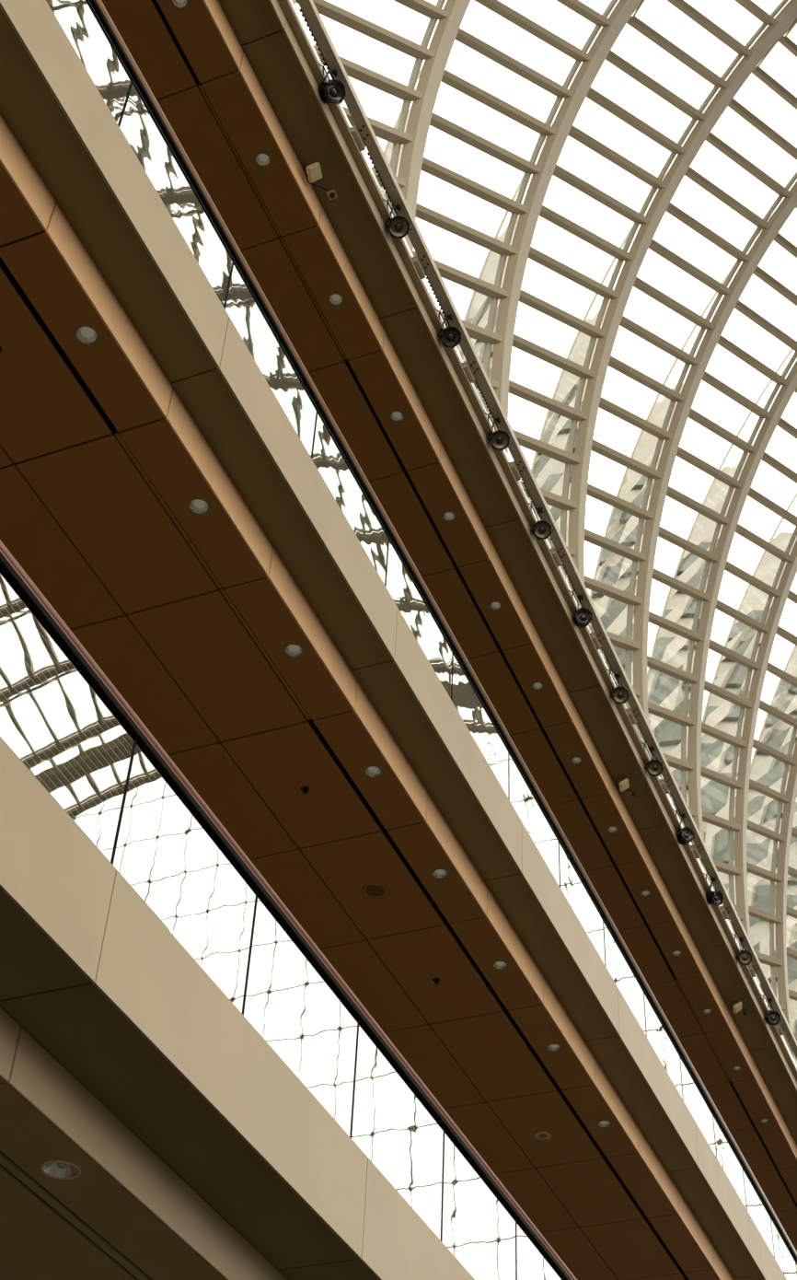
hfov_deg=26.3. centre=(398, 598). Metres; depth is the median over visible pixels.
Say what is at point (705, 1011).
recessed light
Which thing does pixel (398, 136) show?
bay
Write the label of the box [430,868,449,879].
recessed light
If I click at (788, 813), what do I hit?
arch
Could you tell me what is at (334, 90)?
spotlight
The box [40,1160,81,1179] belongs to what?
recessed light
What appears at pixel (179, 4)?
recessed light
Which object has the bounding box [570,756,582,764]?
recessed light
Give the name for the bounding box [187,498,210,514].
recessed light
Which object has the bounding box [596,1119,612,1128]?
recessed light
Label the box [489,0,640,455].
arch
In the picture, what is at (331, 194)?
ceiling sensor
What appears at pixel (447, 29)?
arch
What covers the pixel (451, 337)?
spotlight
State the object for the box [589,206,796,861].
bay
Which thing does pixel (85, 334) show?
recessed light
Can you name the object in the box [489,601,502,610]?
recessed light
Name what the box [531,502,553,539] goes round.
spotlight
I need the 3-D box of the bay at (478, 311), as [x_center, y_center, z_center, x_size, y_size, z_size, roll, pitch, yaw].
[33.386,-18.809,32.118,69.921,43.410,4.222,-14,-47,17]
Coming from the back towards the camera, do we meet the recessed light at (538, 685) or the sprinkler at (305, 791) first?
the recessed light at (538, 685)
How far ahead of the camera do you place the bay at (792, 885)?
55.05 m
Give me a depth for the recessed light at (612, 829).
24.63 m
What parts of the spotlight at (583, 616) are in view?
accessory frame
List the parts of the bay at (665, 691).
glazing frame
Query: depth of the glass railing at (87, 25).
15.82 m
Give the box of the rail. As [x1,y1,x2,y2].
[278,0,796,1081]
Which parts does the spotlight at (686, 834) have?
accessory frame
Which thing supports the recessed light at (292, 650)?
attached to the balcony at (106, 445)
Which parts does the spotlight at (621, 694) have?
accessory frame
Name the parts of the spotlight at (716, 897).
accessory frame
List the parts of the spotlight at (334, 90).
accessory frame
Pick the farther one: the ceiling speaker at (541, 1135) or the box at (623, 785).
the box at (623, 785)
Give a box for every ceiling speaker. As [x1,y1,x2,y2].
[361,883,388,898]
[534,1131,551,1140]
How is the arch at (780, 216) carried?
on the trim
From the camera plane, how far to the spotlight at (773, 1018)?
28.95 m
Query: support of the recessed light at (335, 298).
attached to the balcony at (233, 80)
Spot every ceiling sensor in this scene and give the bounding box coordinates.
[326,189,337,199]
[629,790,637,796]
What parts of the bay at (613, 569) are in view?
glazing frame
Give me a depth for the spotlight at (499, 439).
20.09 m
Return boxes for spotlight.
[318,63,346,104]
[384,197,411,239]
[438,308,463,348]
[487,411,511,450]
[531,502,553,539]
[571,589,593,628]
[609,668,631,704]
[644,742,664,776]
[675,809,695,844]
[706,872,723,906]
[734,933,753,965]
[764,994,781,1025]
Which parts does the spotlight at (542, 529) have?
accessory frame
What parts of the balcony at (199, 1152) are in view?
lip panel, edge soffit panel, fascia panel, ceiling panel, ceiling panel, ceiling panel, lip panel, edge soffit panel, fascia panel, edge soffit panel, fascia panel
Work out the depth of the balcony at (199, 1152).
9.94 m
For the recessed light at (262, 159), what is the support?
attached to the balcony at (233, 80)
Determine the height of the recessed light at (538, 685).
0.073 m
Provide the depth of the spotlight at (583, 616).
22.17 m
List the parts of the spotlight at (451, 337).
accessory frame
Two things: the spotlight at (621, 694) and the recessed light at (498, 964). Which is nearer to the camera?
the recessed light at (498, 964)
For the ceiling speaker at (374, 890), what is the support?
attached to the balcony at (106, 445)
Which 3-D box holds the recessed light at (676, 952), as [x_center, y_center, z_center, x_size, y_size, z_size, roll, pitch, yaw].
[4.378,5.546,26.831,0.165,0.073,0.165,-14,-47,17]
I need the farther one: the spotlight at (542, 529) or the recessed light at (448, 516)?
the spotlight at (542, 529)
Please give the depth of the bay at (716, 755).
50.64 m
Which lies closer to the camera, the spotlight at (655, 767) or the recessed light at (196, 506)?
the recessed light at (196, 506)
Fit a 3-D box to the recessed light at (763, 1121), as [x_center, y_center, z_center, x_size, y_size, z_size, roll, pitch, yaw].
[6.553,9.320,30.555,0.165,0.073,0.165,-14,-47,17]
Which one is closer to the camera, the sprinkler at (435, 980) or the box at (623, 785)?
the sprinkler at (435, 980)
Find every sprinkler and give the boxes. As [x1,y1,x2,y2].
[301,786,310,793]
[432,977,441,984]
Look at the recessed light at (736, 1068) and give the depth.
29.30 m
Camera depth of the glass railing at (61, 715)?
10.65 m
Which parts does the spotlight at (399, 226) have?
accessory frame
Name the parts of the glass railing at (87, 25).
glass panel, glass panel, glass panel, glass panel, glass panel, glass panel, glass panel, glass panel, glass panel, glass panel, glass panel, glass panel, glass panel, glass panel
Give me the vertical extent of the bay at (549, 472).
43.410 m
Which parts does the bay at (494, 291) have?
glazing frame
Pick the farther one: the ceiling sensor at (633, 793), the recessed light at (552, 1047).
the ceiling sensor at (633, 793)
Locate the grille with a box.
[365,885,384,896]
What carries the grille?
attached to the ceiling speaker at (374, 890)
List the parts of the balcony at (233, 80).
ceiling panel, ceiling panel, ceiling panel, lip panel, edge soffit panel, ceiling panel, fascia panel, lip panel, ceiling panel, edge soffit panel, ceiling panel, lip panel, fascia panel, ceiling panel, ceiling panel, lip panel, ceiling panel, ceiling panel, edge soffit panel, ceiling panel, lip panel, fascia panel, ceiling panel, ceiling panel, lip panel, ceiling panel, edge soffit panel, ceiling panel, lip panel, fascia panel, ceiling panel, ceiling panel, lip panel, ceiling panel, ceiling panel, edge soffit panel, lip panel, fascia panel, ceiling panel, ceiling panel, lip panel, ceiling panel, ceiling panel, edge soffit panel, lip panel, fascia panel, ceiling panel, ceiling panel, lip panel, ceiling panel, ceiling panel, edge soffit panel, lip panel, fascia panel, ceiling panel, ceiling panel, lip panel, edge soffit panel, ceiling panel, ceiling panel, fascia panel, ceiling panel, lip panel, ceiling panel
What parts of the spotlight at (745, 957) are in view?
accessory frame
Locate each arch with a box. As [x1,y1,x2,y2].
[394,0,470,254]
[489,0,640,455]
[568,0,796,607]
[633,180,796,757]
[687,360,796,875]
[734,538,796,977]
[776,739,796,1065]
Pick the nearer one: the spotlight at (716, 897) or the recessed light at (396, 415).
the recessed light at (396, 415)
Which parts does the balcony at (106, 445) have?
ceiling panel, ceiling panel, lip panel, ceiling panel, ceiling panel, ceiling panel, edge soffit panel, lip panel, fascia panel, ceiling panel, ceiling panel, ceiling panel, ceiling panel, lip panel, ceiling panel, edge soffit panel, ceiling panel, ceiling panel, fascia panel, ceiling panel, lip panel, ceiling panel, ceiling panel, ceiling panel, lip panel, ceiling panel, ceiling panel, edge soffit panel, ceiling panel, lip panel, fascia panel, ceiling panel, ceiling panel, ceiling panel, lip panel, ceiling panel, ceiling panel, edge soffit panel, ceiling panel, lip panel, fascia panel, ceiling panel, ceiling panel, ceiling panel, lip panel, ceiling panel, edge soffit panel, ceiling panel, ceiling panel, fascia panel, lip panel, ceiling panel, lip panel, ceiling panel, edge soffit panel, lip panel, fascia panel, edge soffit panel, fascia panel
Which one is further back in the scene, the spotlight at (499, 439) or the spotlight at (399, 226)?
the spotlight at (499, 439)
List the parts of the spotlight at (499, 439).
accessory frame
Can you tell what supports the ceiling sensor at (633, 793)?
attached to the balcony at (233, 80)
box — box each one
[303,162,329,191]
[616,777,631,791]
[731,1000,744,1012]
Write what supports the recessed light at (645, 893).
attached to the balcony at (233, 80)
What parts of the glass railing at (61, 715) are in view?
glass panel, glass panel, glass panel, glass panel, glass panel, glass panel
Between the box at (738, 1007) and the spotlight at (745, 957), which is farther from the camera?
the box at (738, 1007)
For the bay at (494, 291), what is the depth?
36.01 m
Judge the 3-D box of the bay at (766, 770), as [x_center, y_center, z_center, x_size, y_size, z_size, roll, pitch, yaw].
[42.080,-3.722,47.005,69.921,43.410,4.222,-14,-47,17]
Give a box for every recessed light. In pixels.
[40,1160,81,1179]
[74,325,99,345]
[171,0,188,9]
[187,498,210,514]
[255,152,271,166]
[283,643,303,657]
[328,292,343,305]
[363,765,383,778]
[389,410,404,421]
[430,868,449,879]
[442,511,456,522]
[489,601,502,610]
[491,960,509,969]
[531,681,544,690]
[546,1043,562,1051]
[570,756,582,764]
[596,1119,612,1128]
[606,826,618,833]
[640,890,651,896]
[672,950,682,955]
[702,1008,712,1013]
[733,1066,742,1070]
[760,1118,769,1123]
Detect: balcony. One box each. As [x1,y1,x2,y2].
[0,0,787,1279]
[0,738,475,1279]
[101,0,796,1251]
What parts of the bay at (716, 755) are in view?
glazing frame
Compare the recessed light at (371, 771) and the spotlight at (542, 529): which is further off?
the spotlight at (542, 529)
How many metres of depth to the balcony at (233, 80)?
20.23 m
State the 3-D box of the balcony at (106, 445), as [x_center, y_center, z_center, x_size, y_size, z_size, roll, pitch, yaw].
[3.651,10.337,25.515,3.800,1.032,64.453,-14,-47,17]
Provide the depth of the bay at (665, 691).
48.02 m
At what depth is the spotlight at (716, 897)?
26.53 m
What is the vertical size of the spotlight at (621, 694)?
0.535 m
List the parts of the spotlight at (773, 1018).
accessory frame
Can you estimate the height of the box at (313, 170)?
0.187 m
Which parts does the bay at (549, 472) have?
glazing frame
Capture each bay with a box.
[295,0,449,209]
[381,0,618,430]
[456,0,789,599]
[527,17,796,743]
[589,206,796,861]
[647,349,796,937]
[700,492,796,1053]
[746,645,796,1040]
[786,800,796,1061]
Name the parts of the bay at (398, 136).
glazing frame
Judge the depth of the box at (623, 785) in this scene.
24.20 m
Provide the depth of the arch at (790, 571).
47.51 m
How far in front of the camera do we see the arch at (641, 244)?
40.71 m
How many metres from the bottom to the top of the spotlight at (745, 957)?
0.543 m
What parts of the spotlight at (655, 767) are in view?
accessory frame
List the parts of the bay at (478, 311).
glazing frame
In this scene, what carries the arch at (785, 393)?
on the trim

